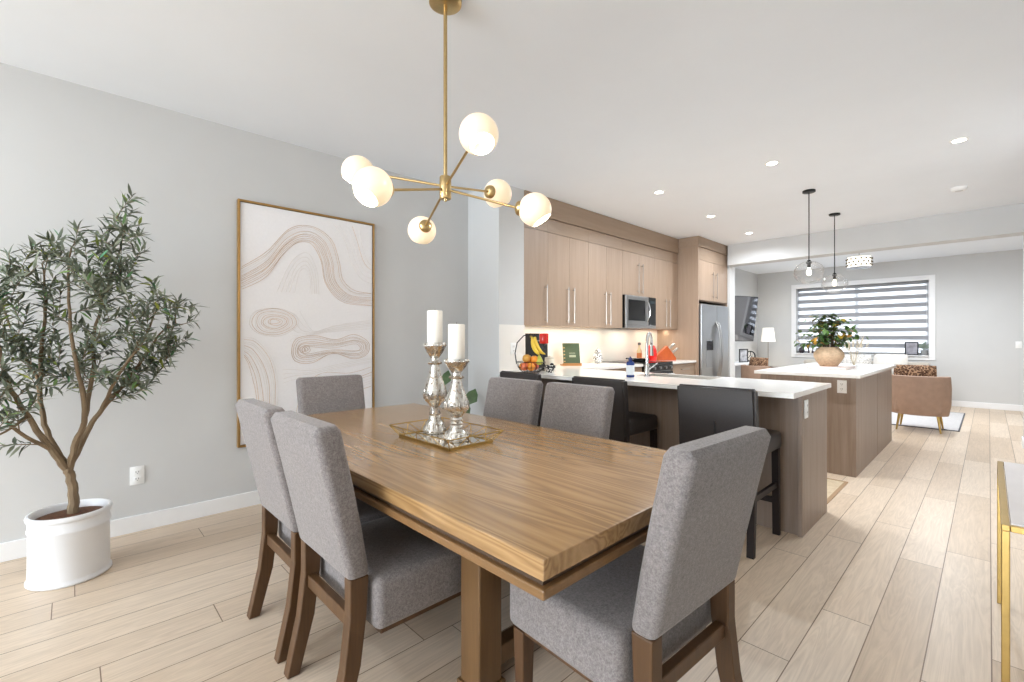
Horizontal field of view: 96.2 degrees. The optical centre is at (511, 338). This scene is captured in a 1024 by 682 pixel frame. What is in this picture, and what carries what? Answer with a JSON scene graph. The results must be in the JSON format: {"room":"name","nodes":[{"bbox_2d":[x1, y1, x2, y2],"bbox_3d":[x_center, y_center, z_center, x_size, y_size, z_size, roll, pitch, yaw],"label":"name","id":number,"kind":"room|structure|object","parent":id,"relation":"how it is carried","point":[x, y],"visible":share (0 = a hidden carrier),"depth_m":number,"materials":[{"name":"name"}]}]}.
{"room":"dining room","nodes":[
{"label":"dining room","id":0,"kind":"room"},
{"bbox_2d":[0,62,467,542],"bbox_3d":[-4.723,-0.147,0.784,11.720,2.755,0.120,0,0,-44],"label":"wall","id":1,"kind":"structure","parent":0,"point":[68,150],"depth_m":3.06,"materials":[{"name":"paint"}]},
{"bbox_2d":[0,490,260,562],"bbox_3d":[-4.472,1.177,0.609,11.600,0.105,0.480,0,0,-44],"label":"baseboard","id":2,"kind":"structure","parent":1,"relation":"attached to","point":[16,549],"depth_m":3.03,"materials":[{"name":"white paint"}]},
{"bbox_2d":[130,465,143,485],"bbox_3d":[-2.395,0.872,2.933,0.072,0.116,0.010,0,0,-44],"label":"wall outlet","id":3,"kind":"object","parent":1,"relation":"attached to","point":[136,473],"visible":1,"depth_m":2.93,"materials":[{"name":"white plastic"}]},
{"bbox_2d":[237,198,374,447],"bbox_3d":[-1.600,-0.114,3.677,1.057,1.793,0.041,0,0,-44],"label":"framed painting","id":4,"kind":"object","parent":1,"relation":"attached to","point":[306,280],"visible":0.92,"depth_m":3.59,"materials":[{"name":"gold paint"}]},
{"bbox_2d":[468,185,523,415],"bbox_3d":[-0.210,-0.147,4.794,0.345,2.755,0.600,0,0,-44],"label":"wall","id":5,"kind":"structure","parent":0,"point":[495,235],"depth_m":4.61,"materials":[{"name":"paint"}]},
{"bbox_2d":[499,324,524,370],"bbox_3d":[0.001,0.086,4.574,0.345,0.457,0.010,0,0,-44],"label":"wall","id":6,"kind":"structure","parent":5,"relation":"attached to","point":[508,334],"depth_m":4.55,"materials":[{"name":"paint"}]},
{"bbox_2d":[511,343,515,353],"bbox_3d":[0.014,0.095,4.572,0.072,0.116,0.010,0,0,-44],"label":"wall outlet","id":7,"kind":"object","parent":6,"relation":"attached to","point":[513,345],"visible":0.93,"depth_m":4.57,"materials":[{"name":"white plastic"}]},
{"bbox_2d":[524,219,547,325],"bbox_3d":[0.148,-0.831,4.939,0.366,1.378,0.384,0,0,-44],"label":"upper cabinet","id":8,"kind":"object","parent":5,"relation":"attached to","point":[535,238],"visible":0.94,"depth_m":4.83,"materials":[{"name":"beige laminate"}]},
{"bbox_2d":[524,190,678,253],"bbox_3d":[1.327,-1.413,5.858,3.343,0.217,0.038,0,0,-44],"label":"crown molding","id":9,"kind":"structure","parent":8,"relation":"attached to","point":[562,212],"depth_m":5.71,"materials":[{"name":"beige laminate"}]},
{"bbox_2d":[0,0,1023,273],"bbox_3d":[0.239,-1.575,1.951,20.490,0.100,5.320,0,0,-44],"label":"ceiling","id":10,"kind":"structure","parent":0,"point":[597,106],"depth_m":2.83,"materials":[{"name":"paint"}]},
{"bbox_2d":[341,0,551,243],"bbox_3d":[-0.298,-1.011,2.052,0.928,1.028,0.907,0,0,-44],"label":"chandelier","id":11,"kind":"object","parent":10,"relation":"hanging from","point":[372,186],"visible":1,"depth_m":2.00,"materials":[{"name":"glass"}]},
{"bbox_2d":[765,161,778,165],"bbox_3d":[2.253,-1.522,3.977,0.112,0.006,0.112,0,0,-44],"label":"recessed light","id":12,"kind":"object","parent":10,"relation":"in","point":[770,163],"visible":1,"depth_m":3.98,"materials":[{"name":"white plastic"}]},
{"bbox_2d":[794,189,824,283],"bbox_3d":[3.052,-1.044,4.717,0.271,0.961,0.271,0,0,-44],"label":"glass pendant","id":13,"kind":"object","parent":10,"relation":"hanging from","point":[808,191],"visible":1,"depth_m":4.71,"materials":[{"name":"black metal"}]},
{"bbox_2d":[821,213,847,292],"bbox_3d":[3.930,-1.041,5.593,0.271,0.968,0.271,0,0,-44],"label":"glass pendant","id":14,"kind":"object","parent":10,"relation":"hanging from","point":[834,274],"visible":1,"depth_m":5.59,"materials":[{"name":"black metal"}]},
{"bbox_2d":[845,253,872,268],"bbox_3d":[6.016,-1.379,7.954,0.386,0.293,0.388,0,0,-44],"label":"ceiling lamp","id":15,"kind":"object","parent":10,"relation":"attached to","point":[859,261],"visible":0.99,"depth_m":7.84,"materials":[{"name":"silver metal"}]},
{"bbox_2d":[950,185,967,191],"bbox_3d":[4.502,-1.507,4.624,0.132,0.036,0.132,0,0,-44],"label":"smoke detector","id":16,"kind":"object","parent":10,"relation":"attached to","point":[964,187],"visible":1,"depth_m":4.59,"materials":[{"name":"white plastic"}]},
{"bbox_2d":[949,137,968,142],"bbox_3d":[3.426,-1.522,3.517,0.112,0.006,0.112,0,0,-44],"label":"recessed light","id":17,"kind":"object","parent":10,"relation":"in","point":[961,139],"visible":1,"depth_m":3.51,"materials":[{"name":"white plastic"}]},
{"bbox_2d":[952,138,965,142],"bbox_3d":[3.426,-1.522,3.517,0.082,0.001,0.082,0,0,-44],"label":"diffuser","id":18,"kind":"object","parent":17,"relation":"attached to","point":[958,140],"depth_m":3.52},
{"bbox_2d":[0,406,1023,681],"bbox_3d":[0.239,1.280,1.951,20.490,0.100,5.320,0,0,-44],"label":"floor","id":19,"kind":"structure","parent":0,"point":[896,581],"depth_m":2.13,"materials":[{"name":"brown wood"}]},
{"bbox_2d":[0,183,209,590],"bbox_3d":[-2.233,0.222,2.415,1.063,2.015,0.661,0,0,-44],"label":"tree","id":20,"kind":"object","parent":19,"relation":"on","point":[68,543],"visible":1,"depth_m":2.36,"materials":[{"name":"green plant"}]},
{"bbox_2d":[235,398,387,663],"bbox_3d":[-0.840,0.747,2.072,0.633,0.967,0.490,0,0,-44],"label":"dining chair","id":21,"kind":"object","parent":19,"relation":"on","point":[254,415],"visible":0.53,"depth_m":1.87,"materials":[{"name":"fabric"}]},
{"bbox_2d":[296,374,364,414],"bbox_3d":[-1.099,0.747,3.060,0.514,0.967,0.633,0,0,-44],"label":"dining chair","id":22,"kind":"object","parent":19,"relation":"on","point":[319,394],"visible":0.09,"depth_m":3.19,"materials":[{"name":"fabric"}]},
{"bbox_2d":[271,411,460,681],"bbox_3d":[-0.500,0.747,1.719,0.633,0.967,0.490,0,0,-44],"label":"dining chair","id":23,"kind":"object","parent":19,"relation":"on","point":[387,573],"visible":0.8,"depth_m":1.52,"materials":[{"name":"fabric"}]},
{"bbox_2d":[442,370,477,412],"bbox_3d":[-0.475,0.762,4.296,0.322,0.937,0.308,0,0,27],"label":"potted plant","id":24,"kind":"object","parent":19,"relation":"on","point":[472,395],"visible":0.02,"depth_m":4.32,"materials":[{"name":"green plant"}]},
{"bbox_2d":[307,403,666,681],"bbox_3d":[-0.334,0.856,2.227,1.123,0.748,2.328,0,0,-44],"label":"dining table","id":25,"kind":"object","parent":19,"relation":"on","point":[538,510],"visible":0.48,"depth_m":1.55,"materials":[{"name":"brown wood"}]},
{"bbox_2d":[389,417,503,450],"bbox_3d":[-0.324,0.453,2.207,0.321,0.059,0.493,0,0,-44],"label":"wire tray","id":26,"kind":"object","parent":25,"relation":"on","point":[435,440],"visible":0.88,"depth_m":2.14,"materials":[{"name":"metal"}]},
{"bbox_2d":[423,342,446,433],"bbox_3d":[-0.394,0.245,2.341,0.125,0.455,0.125,0,0,-44],"label":"candle holder","id":27,"kind":"object","parent":26,"relation":"on","point":[434,391],"visible":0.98,"depth_m":2.31,"materials":[{"name":"silver glass"}]},
{"bbox_2d":[427,310,442,342],"bbox_3d":[-0.394,-0.065,2.341,0.078,0.176,0.078,0,0,-44],"label":"pillar candle","id":28,"kind":"object","parent":27,"relation":"on","point":[434,317],"visible":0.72,"depth_m":2.31,"materials":[{"name":"beige wax"}]},
{"bbox_2d":[424,342,445,357],"bbox_3d":[-0.394,0.057,2.341,0.114,0.078,0.114,0,0,-44],"label":"cup","id":29,"kind":"object","parent":27,"relation":"on","point":[434,350],"depth_m":2.30,"materials":[{"name":"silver glass"}]},
{"bbox_2d":[403,431,486,447],"bbox_3d":[-0.324,0.476,2.207,0.244,0.004,0.416,0,0,-44],"label":"mirror","id":30,"kind":"object","parent":26,"relation":"attached to","point":[474,441],"depth_m":2.13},
{"bbox_2d":[443,358,469,442],"bbox_3d":[-0.261,0.283,2.154,0.125,0.380,0.125,0,0,-44],"label":"candle holder","id":31,"kind":"object","parent":26,"relation":"on","point":[456,403],"visible":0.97,"depth_m":2.12,"materials":[{"name":"silver glass"}]},
{"bbox_2d":[444,358,467,372],"bbox_3d":[-0.261,0.126,2.154,0.114,0.065,0.114,0,0,-44],"label":"cup","id":32,"kind":"object","parent":31,"relation":"on","point":[454,365],"depth_m":2.11,"materials":[{"name":"silver glass"}]},
{"bbox_2d":[448,322,464,358],"bbox_3d":[-0.261,0.010,2.154,0.078,0.176,0.078,0,0,-44],"label":"pillar candle","id":33,"kind":"object","parent":31,"relation":"on","point":[456,332],"visible":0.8,"depth_m":2.12,"materials":[{"name":"beige wax"}]},
{"bbox_2d":[483,377,542,425],"bbox_3d":[-0.178,0.747,2.833,0.633,0.967,0.514,0,0,-44],"label":"dining chair","id":34,"kind":"object","parent":19,"relation":"on","point":[509,399],"visible":0.12,"depth_m":2.93,"materials":[{"name":"fabric"}]},
{"bbox_2d":[500,371,543,426],"bbox_3d":[0.217,0.756,4.067,0.488,0.948,0.464,0,0,-44],"label":"bar stool","id":35,"kind":"object","parent":19,"relation":"on","point":[506,374],"visible":0.08,"depth_m":3.82,"materials":[{"name":"black leather"}]},
{"bbox_2d":[540,382,614,438],"bbox_3d":[0.186,0.747,2.455,0.633,0.967,0.514,0,0,-44],"label":"dining chair","id":36,"kind":"object","parent":19,"relation":"on","point":[582,409],"visible":0.1,"depth_m":2.56,"materials":[{"name":"fabric"}]},
{"bbox_2d":[572,376,657,447],"bbox_3d":[0.779,0.756,3.484,0.488,0.948,0.464,0,0,-44],"label":"bar stool","id":37,"kind":"object","parent":19,"relation":"on","point":[625,423],"visible":0.24,"depth_m":3.24,"materials":[{"name":"black leather"}]},
{"bbox_2d":[605,367,641,371],"bbox_3d":[0.978,0.788,5.550,1.265,0.884,0.654,0,0,-44],"label":"base cabinet","id":38,"kind":"object","parent":19,"relation":"on","point":[637,369],"visible":0.08,"depth_m":5.50,"materials":[{"name":"beige laminate"}]},
{"bbox_2d":[538,362,642,369],"bbox_3d":[0.767,0.330,5.358,1.835,0.030,0.638,0,0,-44],"label":"countertop","id":39,"kind":"structure","parent":38,"relation":"on","point":[604,365],"depth_m":5.38,"materials":[{"name":"white stone"}]},
{"bbox_2d":[525,333,547,366],"bbox_3d":[0.263,0.128,4.931,0.240,0.375,0.044,0,0,-4],"label":"chalkboard","id":40,"kind":"object","parent":39,"relation":"on","point":[528,349],"visible":0.43,"depth_m":4.92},
{"bbox_2d":[560,363,581,365],"bbox_3d":[0.698,0.240,5.468,0.230,0.150,0.165,0,0,-8],"label":"book stand","id":41,"kind":"object","parent":39,"relation":"on","point":[563,364],"visible":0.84,"depth_m":5.39,"materials":[{"name":"brown wood"}]},
{"bbox_2d":[562,343,579,362],"bbox_3d":[0.704,0.175,5.450,0.201,0.250,0.080,0,0,-8],"label":"cookbook","id":42,"kind":"object","parent":41,"relation":"on","point":[571,352],"visible":1,"depth_m":5.44,"materials":[{"name":"paper"}]},
{"bbox_2d":[593,348,602,363],"bbox_3d":[1.104,0.212,5.920,0.128,0.206,0.128,0,0,-44],"label":"ginger jar","id":43,"kind":"object","parent":39,"relation":"on","point":[597,356],"visible":1,"depth_m":5.88,"materials":[{"name":"ceramic"}]},
{"bbox_2d":[602,360,674,373],"bbox_3d":[1.733,0.767,6.239,0.766,0.926,0.708,0,0,-44],"label":"range","id":44,"kind":"object","parent":19,"relation":"on","point":[666,367],"visible":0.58,"depth_m":6.08,"materials":[{"name":"silver metal"}]},
{"bbox_2d":[626,358,648,361],"bbox_3d":[1.614,0.271,5.994,0.438,0.065,0.276,0,0,-44],"label":"frying pan","id":45,"kind":"object","parent":44,"relation":"on","point":[633,359],"visible":0.73,"depth_m":5.94,"materials":[{"name":"black metal"}]},
{"bbox_2d":[602,360,672,364],"bbox_3d":[1.709,0.318,6.264,0.766,0.025,0.638,0,0,-44],"label":"cooktop","id":46,"kind":"object","parent":44,"relation":"in","point":[650,362],"depth_m":6.14,"materials":[{"name":"glass"}]},
{"bbox_2d":[510,426,770,681],"bbox_3d":[0.389,0.747,1.444,0.534,0.967,0.633,0,0,-40],"label":"dining chair","id":47,"kind":"object","parent":19,"relation":"on","point":[620,622],"visible":0.96,"depth_m":1.25,"materials":[{"name":"fabric"}]},
{"bbox_2d":[541,378,826,537],"bbox_3d":[1.164,0.788,3.958,0.644,0.884,2.490,0,0,-44],"label":"base cabinet","id":48,"kind":"object","parent":19,"relation":"on","point":[803,449],"visible":0.27,"depth_m":3.00,"materials":[{"name":"beige laminate"}]},
{"bbox_2d":[499,367,830,398],"bbox_3d":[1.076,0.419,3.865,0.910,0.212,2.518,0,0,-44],"label":"countertop","id":49,"kind":"structure","parent":48,"relation":"on","point":[765,387],"depth_m":3.40,"materials":[{"name":"white stone"}]},
{"bbox_2d":[515,333,545,372],"bbox_3d":[0.178,0.128,4.314,0.278,0.367,0.278,0,0,-44],"label":"fruit basket","id":50,"kind":"object","parent":49,"relation":"on","point":[543,362],"visible":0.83,"depth_m":4.31,"materials":[{"name":"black metal"}]},
{"bbox_2d":[520,363,527,370],"bbox_3d":[0.118,0.252,4.250,0.082,0.080,0.082,0,0,-44],"label":"peach","id":51,"kind":"object","parent":50,"relation":"in","point":[523,366],"visible":0.81,"depth_m":4.22,"materials":[{"name":"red food"}]},
{"bbox_2d":[522,355,530,361],"bbox_3d":[0.136,0.179,4.274,0.080,0.078,0.080,0,0,-44],"label":"orange","id":52,"kind":"object","parent":50,"relation":"in","point":[526,358],"visible":0.79,"depth_m":4.25,"materials":[{"name":"brown food"}]},
{"bbox_2d":[517,361,545,372],"bbox_3d":[0.178,0.262,4.314,0.278,0.100,0.278,0,0,-44],"label":"bowl","id":53,"kind":"object","parent":50,"relation":"on","point":[543,362],"depth_m":4.26,"materials":[{"name":"black metal"}]},
{"bbox_2d":[530,336,544,354],"bbox_3d":[0.250,0.056,4.299,0.146,0.177,0.143,0,0,-44],"label":"banana bunch","id":54,"kind":"object","parent":50,"relation":"hanging from","point":[534,344],"visible":1,"depth_m":4.28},
{"bbox_2d":[539,334,548,370],"bbox_3d":[0.323,0.130,4.633,0.104,0.370,0.104,0,0,-44],"label":"candle holder","id":55,"kind":"object","parent":49,"relation":"on","point":[543,338],"visible":0.88,"depth_m":4.60,"materials":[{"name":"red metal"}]},
{"bbox_2d":[539,334,548,343],"bbox_3d":[0.323,-0.005,4.633,0.092,0.100,0.092,0,0,-44],"label":"jar","id":56,"kind":"object","parent":55,"relation":"on","point":[543,338],"depth_m":4.60,"materials":[{"name":"red glass"}]},
{"bbox_2d":[545,356,553,370],"bbox_3d":[0.370,0.239,4.533,0.094,0.152,0.094,0,0,-44],"label":"canister","id":57,"kind":"object","parent":49,"relation":"on","point":[548,360],"visible":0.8,"depth_m":4.50,"materials":[{"name":"beige ceramic"}]},
{"bbox_2d":[545,363,555,372],"bbox_3d":[0.362,0.270,4.343,0.110,0.090,0.110,0,0,-44],"label":"patterned bowl","id":58,"kind":"object","parent":49,"relation":"on","point":[550,368],"visible":1,"depth_m":4.31,"materials":[{"name":"black ceramic"}]},
{"bbox_2d":[626,357,634,376],"bbox_3d":[0.978,0.230,3.793,0.068,0.170,0.068,0,0,-44],"label":"soap bottle","id":59,"kind":"object","parent":49,"relation":"on","point":[630,367],"visible":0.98,"depth_m":3.77,"materials":[{"name":"blue plastic"}]},
{"bbox_2d":[644,332,657,376],"bbox_3d":[1.162,0.126,3.890,0.106,0.377,0.268,0,0,9],"label":"kitchen faucet","id":60,"kind":"object","parent":49,"relation":"on","point":[649,334],"visible":0.98,"depth_m":3.82,"materials":[{"name":"silver metal"}]},
{"bbox_2d":[641,373,724,379],"bbox_3d":[1.411,0.419,3.870,0.300,0.212,0.640,0,0,-44],"label":"sink basin","id":61,"kind":"object","parent":49,"relation":"in","point":[651,374],"depth_m":3.94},
{"bbox_2d":[804,399,807,418],"bbox_3d":[1.852,0.440,2.885,0.072,0.116,0.010,0,0,-44],"label":"wall outlet","id":62,"kind":"object","parent":48,"relation":"attached to","point":[805,401],"visible":1,"depth_m":2.86,"materials":[{"name":"white plastic"}]},
{"bbox_2d":[673,362,694,374],"bbox_3d":[2.256,0.788,6.781,0.725,0.884,0.654,0,0,-44],"label":"base cabinet","id":63,"kind":"object","parent":19,"relation":"on","point":[683,368],"visible":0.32,"depth_m":6.59,"materials":[{"name":"beige laminate"}]},
{"bbox_2d":[656,360,695,363],"bbox_3d":[2.252,0.330,6.787,0.728,0.030,0.638,0,0,-44],"label":"countertop","id":64,"kind":"structure","parent":63,"relation":"on","point":[676,361],"depth_m":6.60,"materials":[{"name":"white stone"}]},
{"bbox_2d":[637,342,641,357],"bbox_3d":[1.869,0.182,6.739,0.073,0.266,0.073,0,0,-44],"label":"oil bottle","id":65,"kind":"object","parent":64,"relation":"on","point":[639,351],"visible":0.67,"depth_m":6.71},
{"bbox_2d":[648,345,656,360],"bbox_3d":[2.016,0.189,6.645,0.156,0.252,0.156,0,0,-44],"label":"canister","id":66,"kind":"object","parent":64,"relation":"on","point":[654,358],"visible":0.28,"depth_m":6.58,"materials":[{"name":"ceramic"}]},
{"bbox_2d":[657,346,675,360],"bbox_3d":[2.257,0.208,6.753,0.280,0.213,0.110,0,0,0],"label":"knife block","id":67,"kind":"object","parent":64,"relation":"on","point":[665,354],"visible":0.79,"depth_m":6.70,"materials":[{"name":"orange wood"}]},
{"bbox_2d":[657,236,727,374],"bbox_3d":[2.924,-0.146,7.392,1.115,2.752,0.698,0,0,-44],"label":"tall cabinet","id":68,"kind":"object","parent":19,"relation":"on","point":[702,262],"visible":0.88,"depth_m":6.96,"materials":[{"name":"beige laminate"}]},
{"bbox_2d":[699,304,727,376],"bbox_3d":[2.970,0.343,7.370,1.010,1.735,0.758,0,0,-44],"label":"refrigerator","id":69,"kind":"object","parent":19,"relation":"on","point":[713,319],"visible":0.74,"depth_m":7.10,"materials":[{"name":"silver metal"}]},
{"bbox_2d":[677,384,780,559],"bbox_3d":[1.362,0.756,2.878,0.488,0.948,0.464,0,0,-44],"label":"bar stool","id":70,"kind":"object","parent":19,"relation":"on","point":[703,410],"visible":0.47,"depth_m":2.74,"materials":[{"name":"black leather"}]},
{"bbox_2d":[735,361,748,377],"bbox_3d":[4.676,0.850,9.419,1.700,0.760,0.430,0,0,-44],"label":"media console","id":71,"kind":"object","parent":19,"relation":"on","point":[738,364],"visible":0.04,"depth_m":9.40,"materials":[{"name":"white paint"}]},
{"bbox_2d":[739,349,747,361],"bbox_3d":[4.646,0.334,9.243,0.240,0.270,0.060,0,0,-24],"label":"photo frame","id":72,"kind":"object","parent":71,"relation":"on","point":[743,353],"visible":0.91,"depth_m":9.22,"materials":[{"name":"black plastic"}]},
{"bbox_2d":[741,364,770,378],"bbox_3d":[4.637,0.861,8.587,0.610,0.742,0.630,0,0,-15],"label":"armchair","id":73,"kind":"object","parent":19,"relation":"on","point":[747,371],"visible":0.23,"depth_m":8.43,"materials":[{"name":"beige fabric"}]},
{"bbox_2d":[749,357,768,365],"bbox_3d":[4.556,0.550,8.520,0.171,0.417,0.444,0,0,-15],"label":"throw pillow","id":74,"kind":"object","parent":73,"relation":"on","point":[754,361],"visible":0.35,"depth_m":8.46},
{"bbox_2d":[760,369,891,477],"bbox_3d":[3.554,0.788,5.097,2.150,0.884,0.783,0,0,-44],"label":"kitchen island","id":75,"kind":"object","parent":19,"relation":"on","point":[859,420],"visible":0.44,"depth_m":4.22,"materials":[{"name":"beige laminate"}]},
{"bbox_2d":[754,362,895,378],"bbox_3d":[3.537,0.330,5.076,2.246,0.030,0.860,0,0,-44],"label":"island countertop","id":76,"kind":"structure","parent":75,"relation":"on","point":[862,370],"depth_m":4.59,"materials":[{"name":"white stone"}]},
{"bbox_2d":[807,365,855,369],"bbox_3d":[3.437,0.304,4.938,0.520,0.022,0.340,0,0,-44],"label":"serving board","id":77,"kind":"object","parent":76,"relation":"on","point":[839,367],"visible":0.92,"depth_m":4.80,"materials":[{"name":"white stone"}]},
{"bbox_2d":[813,347,844,366],"bbox_3d":[3.419,0.190,4.956,0.280,0.206,0.280,0,0,-44],"label":"vase","id":78,"kind":"object","parent":77,"relation":"on","point":[824,356],"visible":0.93,"depth_m":4.87,"materials":[{"name":"beige ceramic"}]},
{"bbox_2d":[794,313,867,350],"bbox_3d":[3.426,-0.073,4.966,0.652,0.454,0.539,0,0,-38],"label":"arrangement","id":79,"kind":"object","parent":78,"relation":"in","point":[823,340],"visible":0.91,"depth_m":4.92,"materials":[{"name":"green plant"}]},
{"bbox_3d":[4.007,0.229,5.383,0.084,0.169,0.084,0,0,-44],"label":"glass vase","id":80,"kind":"object","parent":76,"relation":"on","visible":0},
{"bbox_2d":[844,336,872,364],"bbox_3d":[3.976,0.111,5.344,0.270,0.390,0.278,0,0,-26],"label":"dried stems","id":81,"kind":"object","parent":80,"relation":"in","point":[862,340],"visible":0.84,"depth_m":5.35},
{"bbox_2d":[837,380,846,392],"bbox_3d":[2.975,0.430,4.140,0.010,0.116,0.072,0,0,-44],"label":"wall outlet","id":82,"kind":"object","parent":75,"relation":"attached to","point":[841,384],"visible":1,"depth_m":4.14,"materials":[{"name":"white plastic"}]},
{"bbox_2d":[827,478,847,503],"bbox_3d":[2.083,1.226,4.225,0.740,0.007,1.530,0,0,-44],"label":"kitchen mat","id":83,"kind":"object","parent":19,"relation":"on","point":[834,486],"visible":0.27,"depth_m":3.78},
{"bbox_2d":[804,359,930,365],"bbox_3d":[6.723,0.830,8.884,0.870,0.800,2.000,0,0,-44],"label":"sofa","id":84,"kind":"object","parent":19,"relation":"on","point":[805,360],"visible":0.06,"depth_m":8.51,"materials":[{"name":"beige fabric"}]},
{"bbox_2d":[841,354,870,363],"bbox_3d":[6.693,0.500,8.938,0.483,0.398,0.168,0,0,43],"label":"throw pillow","id":85,"kind":"object","parent":84,"relation":"on","point":[863,359],"visible":0.38,"depth_m":8.87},
{"bbox_2d":[873,354,907,373],"bbox_3d":[7.053,0.480,8.563,0.168,0.398,0.502,0,0,-41],"label":"throw pillow","id":86,"kind":"object","parent":84,"relation":"on","point":[880,359],"visible":0.42,"depth_m":8.52,"materials":[{"name":"white fabric"}]},
{"bbox_2d":[892,374,951,433],"bbox_3d":[5.548,0.861,6.248,0.610,0.742,0.630,0,0,-44],"label":"armchair","id":87,"kind":"object","parent":19,"relation":"on","point":[911,395],"visible":0.9,"depth_m":6.02,"materials":[{"name":"beige fabric"}]},
{"bbox_2d":[893,365,936,376],"bbox_3d":[5.452,0.560,6.218,0.175,0.415,0.444,0,0,-44],"label":"throw pillow","id":88,"kind":"object","parent":87,"relation":"on","point":[908,370],"visible":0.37,"depth_m":6.19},
{"bbox_2d":[892,412,964,431],"bbox_3d":[5.772,1.225,7.775,2.120,0.010,2.660,0,0,-44],"label":"area rug","id":89,"kind":"object","parent":19,"relation":"on","point":[954,422],"visible":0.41,"depth_m":6.79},
{"bbox_2d":[997,461,1023,681],"bbox_3d":[2.033,0.898,1.633,1.065,0.663,0.414,0,0,-44],"label":"console table","id":90,"kind":"object","parent":19,"relation":"on","point":[1014,472],"visible":1,"depth_m":1.48,"materials":[{"name":"gold metal"}]},
{"bbox_3d":[5.655,0.921,10.132,0.410,0.621,0.410,0,0,-44],"label":"side table","id":91,"kind":"object","parent":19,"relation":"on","visible":0},
{"bbox_2d":[761,328,775,366],"bbox_3d":[5.655,0.181,10.132,0.284,0.855,0.284,0,0,-44],"label":"table lamp","id":92,"kind":"object","parent":91,"relation":"on","point":[768,335],"visible":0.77,"depth_m":10.04,"materials":[{"name":"white fabric"}]},
{"bbox_2d":[727,255,734,377],"bbox_3d":[3.318,-0.147,7.942,0.205,2.755,0.955,0,0,-44],"label":"wall","id":93,"kind":"structure","parent":0,"point":[730,270],"depth_m":7.57,"materials":[{"name":"paint"}]},
{"bbox_2d":[735,268,756,360],"bbox_3d":[4.460,-0.147,9.621,3.770,2.755,0.120,0,0,-44],"label":"wall","id":94,"kind":"structure","parent":0,"point":[745,281],"depth_m":10.32,"materials":[{"name":"paint"}]},
{"bbox_2d":[735,296,757,340],"bbox_3d":[4.461,-0.410,9.276,1.200,0.916,0.245,0,0,-25],"label":"television","id":95,"kind":"object","parent":94,"relation":"attached to","point":[745,306],"visible":0.47,"depth_m":9.33,"materials":[{"name":"black plastic"}]},
{"bbox_2d":[728,203,1023,436],"bbox_3d":[4.819,-0.147,6.278,0.250,2.755,3.525,0,0,-44],"label":"wall","id":96,"kind":"structure","parent":0,"point":[1008,220],"depth_m":5.96,"materials":[{"name":"paint"}]},
{"bbox_2d":[757,249,1022,404],"bbox_3d":[7.537,-0.147,9.056,0.120,2.755,5.200,0,0,-44],"label":"wall","id":97,"kind":"structure","parent":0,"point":[979,296],"depth_m":8.33,"materials":[{"name":"paint"}]},
{"bbox_2d":[791,275,934,359],"bbox_3d":[7.114,-0.403,9.458,0.169,1.605,2.375,0,0,-44],"label":"window","id":98,"kind":"structure","parent":97,"relation":"attached to","point":[931,278],"depth_m":9.22,"materials":[{"name":"white paint"}]},
{"bbox_2d":[905,342,918,354],"bbox_3d":[7.681,0.182,8.820,0.060,0.255,0.200,0,0,-44],"label":"photo frame","id":99,"kind":"object","parent":98,"relation":"on","point":[911,348],"visible":0.91,"depth_m":8.80,"materials":[{"name":"black plastic"}]},
{"bbox_2d":[906,343,916,353],"bbox_3d":[7.668,0.182,8.808,0.006,0.219,0.164,0,0,-44],"label":"picture","id":100,"kind":"object","parent":99,"relation":"attached to","point":[911,348],"depth_m":8.81},
{"bbox_2d":[919,341,928,354],"bbox_3d":[7.806,0.173,8.678,0.110,0.273,0.187,0,0,-23],"label":"plant","id":101,"kind":"object","parent":98,"relation":"on","point":[924,346],"visible":1,"depth_m":8.67,"materials":[{"name":"green plant"}]},
{"bbox_2d":[798,280,927,353],"bbox_3d":[7.146,-0.410,9.488,0.054,1.400,2.173,0,0,-44],"label":"zebra blind","id":102,"kind":"object","parent":97,"relation":"attached to","point":[924,287],"visible":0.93,"depth_m":9.29,"materials":[{"name":"grey fabric"}]},
{"bbox_2d":[952,400,1022,411],"bbox_3d":[7.529,1.177,8.966,0.015,0.105,5.080,0,0,-44],"label":"baseboard","id":103,"kind":"structure","parent":97,"relation":"attached to","point":[996,406],"depth_m":8.07,"materials":[{"name":"white paint"}]},
{"bbox_3d":[1.324,-0.147,6.513,4.540,2.755,0.250,0,0,-44],"label":"wall","id":104,"kind":"structure","parent":0,"visible":0},
{"bbox_2d":[525,326,656,364],"bbox_3d":[1.089,0.086,6.108,3.348,0.457,0.008,0,0,-44],"label":"wall","id":105,"kind":"structure","parent":104,"relation":"attached to","point":[613,344],"depth_m":6.16,"materials":[{"name":"tile"}]},
{"bbox_2d":[527,219,587,327],"bbox_3d":[0.540,-0.831,5.316,0.718,1.378,0.384,0,0,-44],"label":"upper cabinet","id":106,"kind":"object","parent":105,"relation":"attached to","point":[567,244],"visible":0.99,"depth_m":5.18,"materials":[{"name":"beige laminate"}]},
{"bbox_2d":[569,230,621,327],"bbox_3d":[1.062,-0.831,5.819,0.728,1.378,0.384,0,0,-44],"label":"upper cabinet","id":107,"kind":"object","parent":105,"relation":"attached to","point":[604,251],"visible":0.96,"depth_m":5.68,"materials":[{"name":"beige laminate"}]},
{"bbox_2d":[638,248,677,329],"bbox_3d":[2.170,-0.831,6.885,0.703,1.378,0.384,0,0,-44],"label":"upper cabinet","id":108,"kind":"object","parent":105,"relation":"attached to","point":[665,262],"visible":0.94,"depth_m":6.76,"materials":[{"name":"beige laminate"}]},
{"bbox_2d":[622,239,653,297],"bbox_3d":[1.621,-1.050,6.356,0.818,0.940,0.384,0,0,-44],"label":"upper cabinet","id":109,"kind":"object","parent":104,"relation":"attached to","point":[637,259],"visible":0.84,"depth_m":6.21,"materials":[{"name":"beige laminate"}]},
{"bbox_2d":[611,295,655,328],"bbox_3d":[1.640,-0.361,6.336,0.770,0.430,0.440,0,0,-44],"label":"microwave","id":110,"kind":"object","parent":109,"relation":"attached to","point":[638,312],"visible":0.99,"depth_m":6.17,"materials":[{"name":"silver metal"}]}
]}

